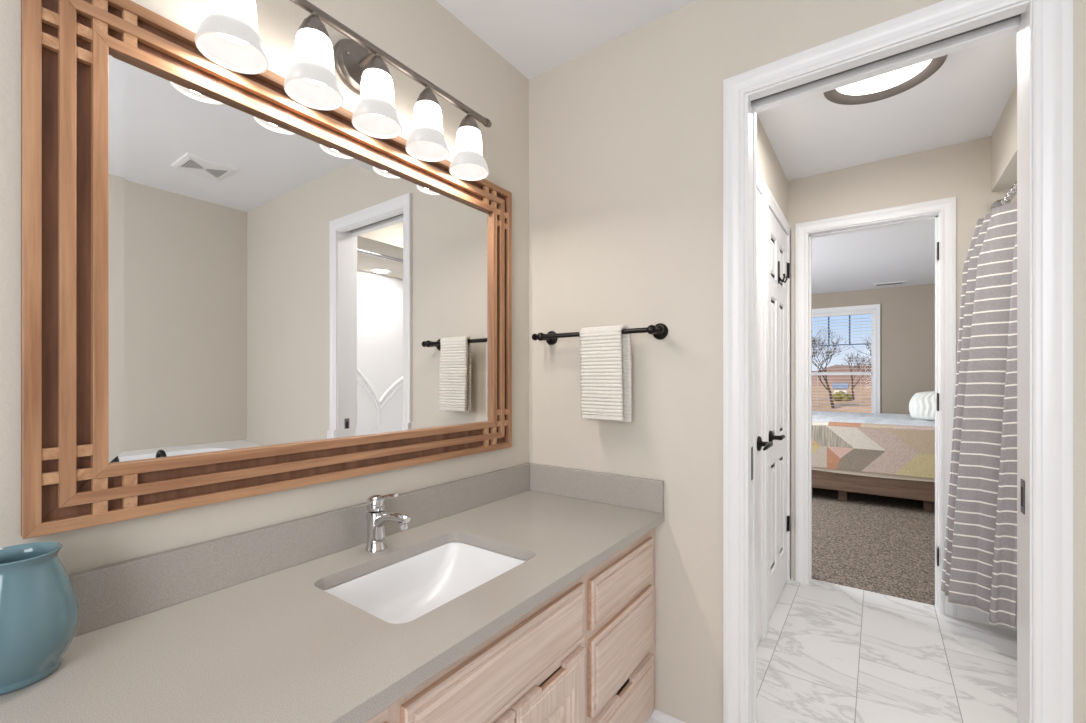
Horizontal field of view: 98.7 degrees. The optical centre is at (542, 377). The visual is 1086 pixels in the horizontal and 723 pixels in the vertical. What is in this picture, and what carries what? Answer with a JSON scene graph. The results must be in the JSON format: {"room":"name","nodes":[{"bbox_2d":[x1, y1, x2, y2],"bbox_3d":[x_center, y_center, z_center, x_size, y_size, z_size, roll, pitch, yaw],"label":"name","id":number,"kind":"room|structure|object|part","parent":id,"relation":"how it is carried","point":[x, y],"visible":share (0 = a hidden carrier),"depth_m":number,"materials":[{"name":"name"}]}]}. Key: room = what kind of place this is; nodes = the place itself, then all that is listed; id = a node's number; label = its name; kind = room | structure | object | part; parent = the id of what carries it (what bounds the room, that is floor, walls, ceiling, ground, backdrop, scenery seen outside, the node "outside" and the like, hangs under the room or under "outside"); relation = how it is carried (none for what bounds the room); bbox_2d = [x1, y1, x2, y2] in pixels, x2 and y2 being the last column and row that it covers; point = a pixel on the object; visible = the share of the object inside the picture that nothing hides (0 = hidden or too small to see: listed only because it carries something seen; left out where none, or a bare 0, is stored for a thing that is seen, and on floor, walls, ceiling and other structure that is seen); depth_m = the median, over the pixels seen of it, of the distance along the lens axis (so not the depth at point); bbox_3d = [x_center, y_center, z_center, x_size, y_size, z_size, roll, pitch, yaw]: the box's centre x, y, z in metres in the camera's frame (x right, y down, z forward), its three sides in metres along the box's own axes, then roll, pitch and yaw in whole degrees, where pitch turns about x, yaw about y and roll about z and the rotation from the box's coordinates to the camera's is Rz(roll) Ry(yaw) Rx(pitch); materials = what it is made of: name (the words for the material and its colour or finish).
{"room":"bathroom","nodes":[
{"label":"bathroom","id":0,"kind":"room"},
{"bbox_2d":[0,0,528,573],"bbox_3d":[-0.865,0.004,0.840,0.120,2.390,2.835,0,0,36],"label":"wall","id":1,"kind":"structure","parent":0,"point":[424,36],"depth_m":1.19,"materials":[{"name":"paint"}]},
{"bbox_2d":[21,0,511,538],"bbox_3d":[-0.482,-0.214,1.243,0.029,0.944,1.218,0,0,36],"label":"mirror","id":2,"kind":"object","parent":1,"relation":"attached to","point":[232,288],"visible":0.99,"depth_m":0.97,"materials":[{"name":"brown wood"}]},
{"bbox_3d":[-0.483,-0.214,1.244,0.004,0.746,1.020,0,0,36],"label":"glass","id":3,"kind":"part","parent":2,"relation":"part of","materials":[{"name":"mirror"}]},
{"bbox_2d":[68,463,530,636],"bbox_3d":[-0.485,0.390,1.246,0.020,0.104,1.499,0,0,36],"label":"backsplash","id":4,"kind":"structure","parent":1,"relation":"attached to","point":[107,595],"depth_m":1.02,"materials":[{"name":"beige stone"}]},
{"bbox_2d":[195,0,491,180],"bbox_3d":[-0.435,-0.769,1.203,0.153,0.252,0.856,0,0,36],"label":"vanity light","id":5,"kind":"object","parent":1,"relation":"attached to","point":[228,36],"visible":1,"depth_m":1.15,"materials":[{"name":"white glass"}]},
{"bbox_3d":[-0.615,-0.732,0.927,0.086,0.081,0.086,0,0,36],"label":"lamp shade","id":6,"kind":"part","parent":5,"relation":"part of","materials":[{"name":"white glass"}]},
{"bbox_3d":[-0.519,-0.732,1.060,0.086,0.081,0.086,0,0,36],"label":"lamp shade","id":7,"kind":"part","parent":5,"relation":"part of","materials":[{"name":"white glass"}]},
{"bbox_3d":[-0.489,-0.827,1.241,0.022,0.136,0.136,0,0,36],"label":"wall plate","id":8,"kind":"part","parent":5,"relation":"part of","materials":[{"name":"silver metal"}]},
{"bbox_3d":[-0.453,-0.832,1.216,0.075,0.022,0.016,0,0,36],"label":"arm","id":9,"kind":"part","parent":5,"relation":"part of","materials":[{"name":"silver metal"}]},
{"bbox_3d":[-0.423,-0.732,1.194,0.086,0.081,0.086,0,0,36],"label":"lamp shade","id":10,"kind":"part","parent":5,"relation":"part of","materials":[{"name":"white glass"}]},
{"bbox_3d":[-0.327,-0.732,1.327,0.086,0.081,0.086,0,0,36],"label":"lamp shade","id":11,"kind":"part","parent":5,"relation":"part of","materials":[{"name":"white glass"}]},
{"bbox_3d":[-0.231,-0.732,1.461,0.086,0.081,0.086,0,0,36],"label":"lamp shade","id":12,"kind":"part","parent":5,"relation":"part of","materials":[{"name":"white glass"}]},
{"bbox_2d":[436,0,1016,294],"bbox_3d":[1.371,-1.262,3.070,4.503,0.178,9.068,0,0,36],"label":"ceiling","id":13,"kind":"structure","parent":0,"point":[965,99],"depth_m":2.06,"materials":[{"name":"paint"}]},
{"bbox_2d":[823,54,947,104],"bbox_3d":[1.259,-1.146,1.732,0.374,0.052,0.374,0,0,36],"label":"ceiling light","id":14,"kind":"object","parent":13,"relation":"attached to","point":[890,84],"visible":0.39,"depth_m":1.81,"materials":[{"name":"white glass"}]},
{"bbox_2d":[836,59,931,94],"bbox_3d":[1.259,-1.143,1.732,0.297,0.016,0.297,0,0,36],"label":"diffuser","id":15,"kind":"object","parent":14,"relation":"attached to","point":[904,79],"depth_m":1.79,"materials":[{"name":"white glass"}]},
{"bbox_2d":[874,281,904,285],"bbox_3d":[4.384,-1.186,5.899,0.320,0.009,0.160,0,0,36],"label":"ceiling vent","id":16,"kind":"object","parent":13,"relation":"in","point":[900,282],"visible":1,"depth_m":5.88,"materials":[{"name":"white metal"}]},
{"bbox_2d":[756,113,787,220],"bbox_3d":[0.974,0.013,2.196,0.110,2.372,1.515,0,0,36],"label":"wall","id":17,"kind":"structure","parent":0,"point":[769,167],"depth_m":2.35,"materials":[{"name":"paint"}]},
{"bbox_2d":[757,169,766,639],"bbox_3d":[0.830,0.151,1.888,0.018,2.097,0.715,0,0,36],"label":"trim","id":18,"kind":"structure","parent":17,"relation":"attached to","point":[761,185],"depth_m":2.14,"materials":[{"name":"white paint"}]},
{"bbox_2d":[757,190,772,645],"bbox_3d":[0.836,0.178,1.884,0.096,2.023,0.601,0,0,36],"label":"door","id":19,"kind":"structure","parent":17,"relation":"in","point":[760,443],"depth_m":2.09,"materials":[{"name":"white paint"}]},
{"bbox_3d":[0.962,0.294,2.029,0.061,0.066,0.149,0,0,36],"label":"handle","id":20,"kind":"part","parent":19,"relation":"part of","materials":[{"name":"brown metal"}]},
{"bbox_2d":[767,186,790,632],"bbox_3d":[1.259,0.151,2.483,0.018,2.097,0.715,0,0,36],"label":"trim","id":21,"kind":"structure","parent":17,"relation":"attached to","point":[772,204],"depth_m":2.75,"materials":[{"name":"white paint"}]},
{"bbox_2d":[769,208,789,618],"bbox_3d":[1.274,0.178,2.492,0.096,2.023,0.635,0,0,36],"label":"door","id":22,"kind":"structure","parent":17,"relation":"in","point":[779,522],"depth_m":2.48,"materials":[{"name":"white paint"}]},
{"bbox_3d":[1.171,0.294,2.318,0.061,0.066,0.149,0,0,36],"label":"handle","id":23,"kind":"part","parent":22,"relation":"part of","materials":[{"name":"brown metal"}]},
{"bbox_2d":[778,261,787,283],"bbox_3d":[1.280,-0.564,2.490,0.039,0.117,0.096,0,0,36],"label":"robe hook","id":24,"kind":"object","parent":22,"relation":"attached to","point":[784,276],"visible":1,"depth_m":2.49,"materials":[{"name":"black metal"}]},
{"bbox_3d":[1.267,-0.564,2.499,0.006,0.117,0.030,0,0,36],"label":"plate","id":25,"kind":"part","parent":24,"relation":"part of","materials":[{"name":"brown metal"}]},
{"bbox_2d":[529,0,1085,722],"bbox_3d":[1.026,0.004,1.154,2.583,2.390,0.115,0,0,36],"label":"wall","id":26,"kind":"structure","parent":0,"point":[626,133],"depth_m":1.53,"materials":[{"name":"paint"}]},
{"bbox_2d":[532,323,667,344],"bbox_3d":[0.186,-0.153,1.633,0.512,0.054,0.088,0,0,36],"label":"towel bar","id":27,"kind":"object","parent":26,"relation":"attached to","point":[659,331],"visible":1,"depth_m":1.54,"materials":[{"name":"black metal"}]},
{"bbox_3d":[0.170,-0.153,1.610,0.476,0.017,0.017,0,0,36],"label":"rod","id":28,"kind":"part","parent":27,"relation":"part of","materials":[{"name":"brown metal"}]},
{"bbox_2d":[579,325,631,421],"bbox_3d":[0.211,-0.013,1.581,0.180,0.322,0.060,0,0,36],"label":"hand towel","id":29,"kind":"object","parent":27,"relation":"hanging from","point":[605,352],"visible":1,"depth_m":1.55,"materials":[{"name":"white fabric"}]},
{"bbox_2d":[646,709,685,722],"bbox_3d":[0.436,1.152,1.500,0.281,0.095,0.013,0,0,36],"label":"baseboard","id":30,"kind":"structure","parent":26,"relation":"attached to","point":[656,716],"depth_m":1.53,"materials":[{"name":"white paint"}]},
{"bbox_2d":[751,108,752,722],"bbox_3d":[0.395,0.178,1.615,0.619,2.018,0.033,0,0,36],"label":"pocket door","id":31,"kind":"structure","parent":26,"relation":"in","point":[751,108],"depth_m":1.43,"materials":[{"name":"white paint"}]},
{"bbox_3d":[0.645,0.264,1.435,0.003,0.100,0.020,0,0,36],"label":"edge pull","id":32,"kind":"part","parent":31,"relation":"part of","materials":[{"name":"metal"}]},
{"bbox_2d":[751,14,1020,101],"bbox_3d":[0.875,-0.868,1.265,0.607,0.016,0.046,0,0,36],"label":"door track","id":33,"kind":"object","parent":26,"relation":"attached to","point":[1018,14],"depth_m":1.24,"materials":[{"name":"grey metal"}]},
{"bbox_2d":[745,0,1031,722],"bbox_3d":[0.882,0.162,1.258,0.627,2.075,0.117,0,0,36],"label":"trim","id":34,"kind":"structure","parent":26,"relation":"attached to","point":[1021,25],"depth_m":1.12,"materials":[{"name":"white paint"}]},
{"bbox_2d":[723,0,1072,722],"bbox_3d":[0.841,0.149,1.206,0.717,2.100,0.018,0,0,36],"label":"trim","id":35,"kind":"structure","parent":26,"relation":"attached to","point":[1052,20],"depth_m":1.02,"materials":[{"name":"white paint"}]},
{"bbox_2d":[991,183,1016,211],"bbox_3d":[1.762,-0.821,1.628,0.072,0.072,1.514,0,0,36],"label":"curtain rod","id":36,"kind":"object","parent":26,"relation":"attached to","point":[997,203],"visible":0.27,"depth_m":2.16,"materials":[{"name":"silver metal"}]},
{"bbox_2d":[941,202,1016,627],"bbox_3d":[1.984,0.154,2.118,0.231,1.814,0.374,0,0,23],"label":"shower curtain","id":37,"kind":"object","parent":36,"relation":"hanging from","point":[979,572],"visible":0.87,"depth_m":2.07,"materials":[{"name":"grey fabric"}]},
{"bbox_3d":[1.767,-0.821,1.625,0.037,0.025,1.510,0,0,36],"label":"rod","id":38,"kind":"part","parent":36,"relation":"part of","materials":[{"name":"silver metal"}]},
{"bbox_2d":[1021,479,1024,514],"bbox_3d":[1.117,0.276,1.085,0.003,0.078,0.030,0,0,36],"label":"strike plate","id":39,"kind":"object","parent":26,"relation":"attached to","point":[1022,480],"visible":1,"depth_m":1.08,"materials":[{"name":"metal"}]},
{"bbox_2d":[812,284,934,413],"bbox_3d":[3.896,-0.036,6.753,4.300,2.470,0.140,0,0,36],"label":"wall","id":40,"kind":"structure","parent":0,"point":[907,313],"depth_m":6.09,"materials":[{"name":"paint"}]},
{"bbox_2d":[812,304,879,412],"bbox_3d":[4.162,-0.173,6.550,0.940,1.617,0.158,0,0,36],"label":"window","id":41,"kind":"structure","parent":40,"relation":"in","point":[875,322],"depth_m":6.31,"materials":[{"name":"white paint"}]},
{"bbox_2d":[812,310,873,410],"bbox_3d":[4.142,-0.173,6.523,0.800,1.477,0.050,0,0,36],"label":"window blind","id":42,"kind":"object","parent":41,"relation":"attached to","point":[865,311],"visible":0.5,"depth_m":6.48,"materials":[{"name":"white plastic"}]},
{"bbox_3d":[3.922,-0.163,6.652,0.002,1.425,0.002,0,0,36],"label":"ladder cord","id":43,"kind":"part","parent":42,"relation":"part of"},
{"bbox_3d":[4.143,-0.888,6.523,0.800,0.048,0.048,0,0,36],"label":"head rail","id":44,"kind":"part","parent":42,"relation":"part of","materials":[{"name":"white plastic"}]},
{"bbox_2d":[757,487,1016,722],"bbox_3d":[1.365,1.227,3.062,4.503,0.064,9.048,0,0,36],"label":"floor","id":45,"kind":"structure","parent":0,"point":[829,652],"depth_m":2.13,"materials":[{"name":"tile"}]},
{"bbox_2d":[365,528,654,722],"bbox_3d":[-0.266,0.836,1.095,0.546,0.727,1.486,0,0,36],"label":"vanity cabinet","id":46,"kind":"object","parent":45,"relation":"on","point":[586,653],"visible":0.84,"depth_m":1.10,"materials":[{"name":"brown wood"}]},
{"bbox_2d":[0,463,663,722],"bbox_3d":[-0.265,0.405,1.088,0.562,0.134,1.499,0,0,36],"label":"countertop","id":47,"kind":"structure","parent":46,"relation":"on","point":[243,627],"depth_m":0.87,"materials":[{"name":"beige stone"}]},
{"bbox_2d":[0,542,78,694],"bbox_3d":[-0.779,0.351,0.687,0.135,0.184,0.135,0,0,36],"label":"vase","id":48,"kind":"object","parent":47,"relation":"on","point":[39,607],"visible":1,"depth_m":0.67,"materials":[{"name":"teal ceramic"}]},
{"bbox_2d":[365,493,409,551],"bbox_3d":[-0.395,0.366,1.180,0.168,0.153,0.052,0,0,36],"label":"faucet","id":49,"kind":"object","parent":47,"relation":"on","point":[376,517],"visible":1,"depth_m":1.18,"materials":[{"name":"silver metal"}]},
{"bbox_3d":[-0.406,0.315,1.188,0.105,0.051,0.045,0,0,36],"label":"lever handle","id":50,"kind":"part","parent":49,"relation":"part of","materials":[{"name":"silver metal"}]},
{"bbox_3d":[-0.382,0.364,1.170,0.134,0.059,0.033,0,0,36],"label":"spout","id":51,"kind":"part","parent":49,"relation":"part of","materials":[{"name":"silver metal"}]},
{"bbox_2d":[323,542,525,623],"bbox_3d":[-0.256,0.536,1.089,0.370,0.125,0.488,0,0,36],"label":"undermount sink","id":52,"kind":"object","parent":47,"relation":"in","point":[403,591],"visible":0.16,"depth_m":1.22,"materials":[{"name":"white ceramic"}]},
{"bbox_3d":[-0.136,0.872,0.825,0.019,0.411,0.263,0,0,36],"label":"door","id":53,"kind":"part","parent":46,"relation":"part of","materials":[{"name":"brown wood"}]},
{"bbox_3d":[0.022,0.872,1.046,0.019,0.411,0.266,0,0,36],"label":"door","id":54,"kind":"part","parent":46,"relation":"part of","materials":[{"name":"brown wood"}]},
{"bbox_3d":[0.239,0.769,1.347,0.020,0.195,0.396,0,0,36],"label":"drawer","id":55,"kind":"part","parent":46,"relation":"part of","materials":[{"name":"brown wood"}]},
{"bbox_3d":[0.239,0.581,1.347,0.020,0.127,0.396,0,0,36],"label":"drawer","id":56,"kind":"part","parent":46,"relation":"part of","materials":[{"name":"brown wood"}]},
{"bbox_3d":[0.239,0.985,1.347,0.020,0.184,0.396,0,0,36],"label":"drawer","id":57,"kind":"part","parent":46,"relation":"part of","materials":[{"name":"brown wood"}]},
{"bbox_2d":[812,470,934,511],"bbox_3d":[3.585,0.657,5.045,2.150,1.076,1.860,0,0,36],"label":"bed","id":58,"kind":"object","parent":45,"relation":"on","point":[924,491],"visible":0.07,"depth_m":4.30,"materials":[{"name":"brown wood"}]},
{"bbox_3d":[2.948,1.097,4.579,0.070,0.196,0.070,0,0,36],"label":"leg","id":59,"kind":"part","parent":58,"relation":"part of","materials":[{"name":"brown wood"}]},
{"bbox_2d":[812,467,934,481],"bbox_3d":[3.570,0.694,5.040,2.070,0.446,1.805,0,0,36],"label":"mattress","id":60,"kind":"object","parent":58,"relation":"on","point":[869,474],"visible":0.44,"depth_m":4.29,"materials":[{"name":"white fabric"}]},
{"bbox_2d":[812,411,934,478],"bbox_3d":[3.584,0.653,5.044,2.131,0.443,1.858,0,0,36],"label":"quilt","id":61,"kind":"object","parent":60,"relation":"on","point":[884,443],"visible":0.44,"depth_m":4.33,"materials":[{"name":"multicoloured fabric"}]},
{"bbox_2d":[909,391,934,420],"bbox_3d":[3.979,0.283,4.625,0.236,0.298,0.580,0,0,-30],"label":"pillow","id":62,"kind":"object","parent":61,"relation":"on","point":[922,404],"visible":0.35,"depth_m":4.71,"materials":[{"name":"white fabric"}]},
{"bbox_3d":[3.475,1.097,4.199,0.070,0.196,0.070,0,0,36],"label":"leg","id":63,"kind":"part","parent":58,"relation":"part of","materials":[{"name":"brown wood"}]},
{"bbox_2d":[788,136,1016,609],"bbox_3d":[1.297,-0.036,2.971,4.500,2.470,0.120,0,0,36],"label":"wall","id":64,"kind":"structure","parent":0,"point":[962,170],"depth_m":2.46,"materials":[{"name":"paint"}]},
{"bbox_2d":[796,196,955,617],"bbox_3d":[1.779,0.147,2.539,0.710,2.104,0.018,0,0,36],"label":"trim","id":65,"kind":"structure","parent":64,"relation":"attached to","point":[947,206],"depth_m":2.51,"materials":[{"name":"white paint"}]},
{"bbox_2d":[937,242,938,260],"bbox_3d":[2.026,-0.646,2.392,0.008,0.090,0.048,0,0,36],"label":"door hinge","id":66,"kind":"object","parent":64,"relation":"attached to","point":[937,242],"visible":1,"depth_m":2.37,"materials":[{"name":"black metal"}]},
{"bbox_2d":[937,547,938,565],"bbox_3d":[2.026,0.914,2.392,0.008,0.090,0.048,0,0,36],"label":"door hinge","id":67,"kind":"object","parent":64,"relation":"attached to","point":[938,547],"visible":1,"depth_m":2.37,"materials":[{"name":"black metal"}]},
{"bbox_2d":[937,393,938,410],"bbox_3d":[2.026,0.124,2.392,0.008,0.090,0.048,0,0,36],"label":"door hinge","id":68,"kind":"object","parent":64,"relation":"attached to","point":[937,393],"visible":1,"depth_m":2.37,"materials":[{"name":"black metal"}]},
{"bbox_2d":[956,605,1016,630],"bbox_3d":[2.159,1.152,2.268,0.223,0.095,0.013,0,0,36],"label":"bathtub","id":69,"kind":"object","parent":64,"relation":"attached to","point":[966,613],"depth_m":2.29,"materials":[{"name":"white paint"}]},
{"bbox_2d":[991,82,1016,191],"bbox_3d":[2.143,-1.037,1.355,1.005,0.272,1.515,0,0,36],"label":"wall","id":70,"kind":"structure","parent":0,"point":[1004,135],"depth_m":2.04,"materials":[{"name":"paint"}]},
{"label":"outside","id":71,"kind":"structure","parent":0,"visible":0},
{"bbox_2d":[812,386,870,412],"bbox_3d":[47.618,1.799,68.087,180.000,0.240,150.000,0,0,36],"label":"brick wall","id":72,"kind":"structure","parent":71,"point":[861,395],"depth_m":34.16,"materials":[{"name":"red brick"}]},
{"bbox_2d":[812,327,850,408],"bbox_3d":[15.695,-0.639,27.173,4.494,5.008,3.730,0,0,-26],"label":"bare tree","id":73,"kind":"object","parent":72,"relation":"on","point":[814,341],"visible":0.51,"depth_m":27.03,"materials":[{"name":"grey plant"}]},
{"bbox_2d":[832,383,848,392],"bbox_3d":[31.056,1.274,48.590,1.400,1.450,1.800,0,0,36],"label":"garden shed","id":74,"kind":"object","parent":72,"relation":"on","point":[835,386],"visible":0.64,"depth_m":48.09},
{"bbox_2d":[832,391,851,400],"bbox_3d":[22.095,1.395,34.417,1.265,0.863,1.165,0,0,36],"label":"bush","id":75,"kind":"object","parent":72,"relation":"on","point":[845,397],"visible":0.82,"depth_m":34.14,"materials":[{"name":"green plant"}]},
{"bbox_2d":[842,339,870,378],"bbox_3d":[20.419,-0.430,28.617,3.417,4.564,3.759,0,0,0],"label":"bare tree","id":76,"kind":"object","parent":72,"relation":"on","point":[864,339],"visible":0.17,"depth_m":28.71,"materials":[{"name":"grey plant"}]},
{"bbox_2d":[844,352,870,399],"bbox_3d":[25.523,-0.132,37.500,2.582,3.981,3.104,0,0,36],"label":"bare tree","id":77,"kind":"object","parent":72,"relation":"on","point":[868,368],"visible":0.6,"depth_m":37.22,"materials":[{"name":"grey plant"}]},
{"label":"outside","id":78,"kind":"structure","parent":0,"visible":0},
{"bbox_2d":[812,364,870,385],"bbox_3d":[78.232,-0.779,110.614,220.000,6.156,32.000,0,0,36],"label":"hills","id":79,"kind":"structure","parent":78,"point":[865,379],"depth_m":104.24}
]}

